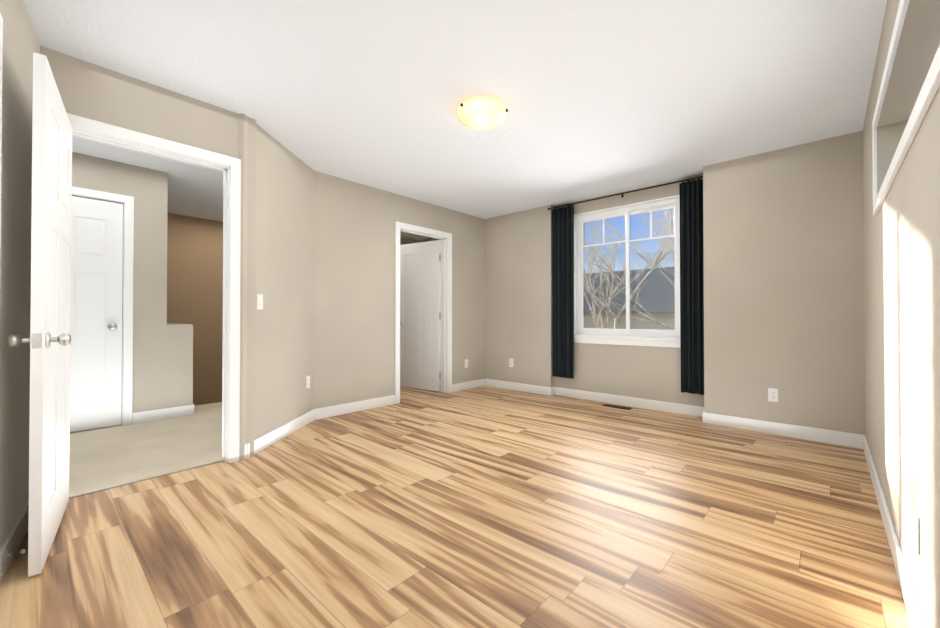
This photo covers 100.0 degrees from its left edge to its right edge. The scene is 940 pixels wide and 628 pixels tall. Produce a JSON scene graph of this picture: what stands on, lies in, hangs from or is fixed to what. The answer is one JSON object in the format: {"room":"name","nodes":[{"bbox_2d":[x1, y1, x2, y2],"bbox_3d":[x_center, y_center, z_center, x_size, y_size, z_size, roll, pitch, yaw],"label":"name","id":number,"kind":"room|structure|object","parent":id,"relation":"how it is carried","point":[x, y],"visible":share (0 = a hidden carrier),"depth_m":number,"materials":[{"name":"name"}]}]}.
{"room":"empty bedroom","nodes":[
{"label":"empty bedroom","id":0,"kind":"room"},
{"bbox_2d":[0,0,39,547],"bbox_3d":[-2.073,-0.165,1.743,0.120,2.500,0.998,0,-1,-40],"label":"wall","id":1,"kind":"structure","parent":0,"point":[21,44],"depth_m":1.71,"materials":[{"name":"beige paint"}]},
{"bbox_2d":[0,13,2,258],"bbox_3d":[-1.758,-0.038,1.378,0.088,2.120,0.148,0,-1,42],"label":"door frame","id":2,"kind":"structure","parent":1,"relation":"attached to","point":[1,43],"depth_m":1.46,"materials":[{"name":"white wood"}]},
{"bbox_2d":[7,52,71,576],"bbox_3d":[-1.937,0.002,1.838,0.173,2.023,0.817,0,-1,-40],"label":"entry door","id":3,"kind":"structure","parent":1,"relation":"in","point":[48,340],"depth_m":1.62,"materials":[{"name":"white painted wood"},{"name":"satin nickel"}]},
{"bbox_2d":[72,152,192,412],"bbox_3d":[-3.704,0.618,3.224,0.120,4.040,2.390,0,-1,42],"label":"wall","id":4,"kind":"structure","parent":0,"point":[162,363],"depth_m":3.80,"materials":[{"name":"beige paint"}]},
{"bbox_2d":[70,196,122,431],"bbox_3d":[-3.493,0.006,3.389,0.173,2.043,0.780,0,-1,42],"label":"closet door","id":5,"kind":"structure","parent":4,"relation":"in","point":[96,315],"depth_m":3.53,"materials":[{"name":"white painted wood"},{"name":"satin nickel"}]},
{"bbox_2d":[72,186,133,424],"bbox_3d":[-3.523,-0.029,3.417,0.138,2.137,0.914,0,-1,42],"label":"door frame","id":6,"kind":"structure","parent":4,"relation":"attached to","point":[127,202],"depth_m":3.68,"materials":[{"name":"white wood"}]},
{"bbox_2d":[0,379,925,627],"bbox_3d":[-0.814,0.983,2.902,5.530,0.105,5.800,0,-1,42],"label":"baseboard","id":7,"kind":"structure","parent":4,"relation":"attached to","point":[14,539],"depth_m":3.42,"materials":[{"name":"white wood"}]},
{"bbox_2d":[6,549,25,558],"bbox_3d":[-1.820,0.962,1.582,0.027,0.025,0.051,0,-1,42],"label":"doorstop","id":8,"kind":"object","parent":7,"relation":"attached to","point":[22,551],"visible":0.98,"depth_m":1.58,"materials":[{"name":"grey metal"}]},
{"bbox_2d":[69,402,221,495],"bbox_3d":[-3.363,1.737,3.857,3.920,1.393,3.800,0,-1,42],"label":"floor","id":9,"kind":"structure","parent":0,"point":[103,457],"depth_m":2.99,"materials":[{"name":"beige carpet"}]},
{"bbox_2d":[40,46,255,457],"bbox_3d":[-1.992,-0.159,2.469,0.120,2.500,1.160,0,-1,42],"label":"wall","id":10,"kind":"structure","parent":0,"point":[88,90],"depth_m":2.47,"materials":[{"name":"beige paint"}]},
{"bbox_2d":[69,460,222,497],"bbox_3d":[-1.990,1.028,2.466,0.023,0.006,0.805,0,-1,42],"label":"trim","id":11,"kind":"structure","parent":10,"relation":"attached to","point":[101,489],"depth_m":2.43,"materials":[{"name":"beige wood"}]},
{"bbox_2d":[67,113,240,462],"bbox_3d":[-1.987,-0.027,2.473,0.154,2.117,0.949,0,-1,42],"label":"door frame","id":12,"kind":"structure","parent":10,"relation":"attached to","point":[106,133],"depth_m":2.73,"materials":[{"name":"white wood"}]},
{"bbox_2d":[167,213,222,405],"bbox_3d":[-4.597,0.734,5.066,0.120,4.240,3.920,0,-1,42],"label":"wall","id":13,"kind":"structure","parent":0,"point":[195,271],"depth_m":5.73,"materials":[{"name":"brown paint"}]},
{"bbox_2d":[238,114,313,460],"bbox_3d":[-1.620,-0.151,3.343,0.120,2.500,1.139,0,-1,3],"label":"wall","id":14,"kind":"structure","parent":0,"point":[284,246],"depth_m":3.21,"materials":[{"name":"beige paint"}]},
{"bbox_2d":[257,294,262,309],"bbox_3d":[-1.580,-0.084,2.970,0.046,0.115,0.056,0,-1,42],"label":"light switch","id":15,"kind":"object","parent":14,"relation":"attached to","point":[260,301],"visible":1,"depth_m":2.96,"materials":[{"name":"white plastic"}]},
{"bbox_2d":[306,375,309,388],"bbox_3d":[-1.532,0.652,3.742,0.007,0.115,0.070,0,-1,3],"label":"outlet","id":16,"kind":"object","parent":14,"relation":"attached to","point":[307,381],"visible":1,"depth_m":3.72,"materials":[{"name":"white plastic"}]},
{"bbox_2d":[313,171,484,408],"bbox_3d":[-0.700,-0.138,4.861,0.120,2.500,2.600,0,-1,42],"label":"wall","id":17,"kind":"structure","parent":0,"point":[354,303],"depth_m":4.32,"materials":[{"name":"beige paint"}]},
{"bbox_2d":[400,240,440,390],"bbox_3d":[-0.724,0.035,5.496,0.790,2.023,0.173,0,-1,34],"label":"room door","id":18,"kind":"structure","parent":17,"relation":"in","point":[420,309],"depth_m":5.45,"materials":[{"name":"white painted wood"},{"name":"satin nickel"}]},
{"bbox_2d":[395,221,451,403],"bbox_3d":[-0.606,-0.005,4.963,0.154,2.117,0.924,0,-1,42],"label":"door frame","id":19,"kind":"structure","parent":17,"relation":"attached to","point":[446,314],"depth_m":5.21,"materials":[{"name":"white wood"}]},
{"bbox_2d":[400,238,416,244],"bbox_3d":[-1.739,-0.122,6.693,0.120,2.500,2.320,0,-1,42],"label":"wall","id":20,"kind":"structure","parent":0,"point":[403,241],"depth_m":7.25,"materials":[{"name":"beige paint"}]},
{"bbox_2d":[400,374,441,400],"bbox_3d":[-1.023,1.092,5.953,1.920,0.060,2.200,0,-1,42],"label":"floor","id":21,"kind":"structure","parent":0,"point":[406,393],"depth_m":5.25,"materials":[{"name":"laminate"}]},
{"bbox_2d":[417,238,440,373],"bbox_3d":[-0.259,-0.120,6.836,1.880,2.500,0.120,0,-1,42],"label":"wall","id":22,"kind":"structure","parent":0,"point":[429,239],"depth_m":7.18,"materials":[{"name":"beige paint"}]},
{"bbox_2d":[23,0,886,240],"bbox_3d":[-1.228,-1.440,3.501,7.500,0.080,6.500,0,-1,42],"label":"ceiling","id":23,"kind":"structure","parent":0,"point":[596,98],"depth_m":2.38,"materials":[{"name":"white paint"}]},
{"bbox_2d":[456,100,507,130],"bbox_3d":[0.073,-1.349,2.717,0.350,0.115,0.363,0,-1,42],"label":"ceiling light fixture","id":24,"kind":"object","parent":23,"relation":"attached to","point":[480,115],"visible":1,"depth_m":2.63,"materials":[{"name":"white glass"}]},
{"bbox_2d":[0,386,910,627],"bbox_3d":[-0.064,1.061,2.478,4.170,0.060,5.780,0,-1,42],"label":"floor","id":25,"kind":"structure","parent":0,"point":[485,507],"depth_m":1.84,"materials":[{"name":"brown wood"}]},
{"bbox_2d":[602,404,632,409],"bbox_3d":[1.642,1.044,4.404,0.310,0.008,0.115,0,-1,42],"label":"floor vent","id":26,"kind":"object","parent":25,"relation":"in","point":[617,406],"visible":1,"depth_m":4.40,"materials":[{"name":"brown"}]},
{"bbox_2d":[485,131,864,434],"bbox_3d":[1.736,-0.141,4.488,4.230,2.500,0.440,0,-1,42],"label":"wall","id":27,"kind":"structure","parent":0,"point":[783,238],"depth_m":3.49,"materials":[{"name":"beige paint"}]},
{"bbox_2d":[509,359,512,366],"bbox_3d":[0.570,0.688,5.451,0.070,0.115,0.007,0,-1,42],"label":"electrical outlet","id":28,"kind":"object","parent":27,"relation":"attached to","point":[510,362],"visible":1,"depth_m":5.45,"materials":[{"name":"white plastic"}]},
{"bbox_2d":[548,176,702,209],"bbox_3d":[1.695,-1.350,4.495,1.811,0.055,0.101,0,-1,42],"label":"curtain rod","id":29,"kind":"object","parent":27,"relation":"attached to","point":[623,193],"visible":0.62,"depth_m":4.40,"materials":[{"name":"black metal"}]},
{"bbox_2d":[552,205,573,378],"bbox_3d":[1.157,-0.260,4.926,0.308,2.125,0.068,0,-1,42],"label":"curtain","id":30,"kind":"object","parent":29,"relation":"hanging from","point":[563,292],"visible":1,"depth_m":4.92,"materials":[{"name":"black fabric"}]},
{"bbox_2d":[679,178,703,394],"bbox_3d":[2.229,-0.263,3.954,0.233,2.135,0.068,0,-1,42],"label":"curtain","id":31,"kind":"object","parent":29,"relation":"hanging from","point":[691,289],"visible":0.96,"depth_m":3.95,"materials":[{"name":"black fabric"}]},
{"bbox_2d":[574,195,680,347],"bbox_3d":[1.775,-0.433,4.542,1.330,1.595,0.172,0,-1,42],"label":"window","id":32,"kind":"structure","parent":27,"relation":"in","point":[628,335],"depth_m":4.52,"materials":[{"name":"white plastic"}]},
{"bbox_2d":[768,388,777,401],"bbox_3d":[2.604,0.704,3.391,0.070,0.115,0.007,0,-1,42],"label":"electrical outlet","id":33,"kind":"object","parent":27,"relation":"attached to","point":[772,394],"visible":1,"depth_m":3.39,"materials":[{"name":"white plastic"}]},
{"bbox_2d":[863,0,939,627],"bbox_3d":[1.436,-0.171,1.143,0.180,2.500,5.800,0,-1,42],"label":"wall","id":34,"kind":"structure","parent":0,"point":[902,314],"depth_m":1.45,"materials":[{"name":"beige paint"}]},
{"bbox_2d":[872,0,939,215],"bbox_3d":[1.475,-0.820,1.214,0.181,0.532,2.562,0,-1,42],"label":"window frame","id":35,"kind":"structure","parent":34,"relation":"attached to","point":[928,91],"depth_m":1.44,"materials":[{"name":"white wood"}]},
{"bbox_2d":[914,510,919,554],"bbox_3d":[1.413,0.693,1.250,0.007,0.115,0.070,0,-1,42],"label":"outlet","id":36,"kind":"object","parent":34,"relation":"attached to","point":[917,531],"visible":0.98,"depth_m":1.24,"materials":[{"name":"white plastic"}]},
{"label":"outside","id":37,"kind":"structure","parent":0,"visible":0},
{"bbox_3d":[41.808,4.292,46.233,120.000,0.150,115.100,0,-1,42],"label":"ground","id":38,"kind":"structure","parent":37,"visible":0},
{"bbox_2d":[583,267,674,329],"bbox_3d":[16.023,0.827,13.353,38.800,6.200,11.500,0,-1,42],"label":"house","id":39,"kind":"structure","parent":38,"relation":"on","point":[660,316],"depth_m":15.97,"materials":[{"name":"grey"}]},
{"bbox_2d":[583,208,674,329],"bbox_3d":[5.881,-1.359,9.496,14.042,10.542,8.120,0,-1,42],"label":"trees","id":40,"kind":"object","parent":38,"relation":"on","point":[606,305],"depth_m":10.57,"materials":[{"name":"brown plant"}]}
]}

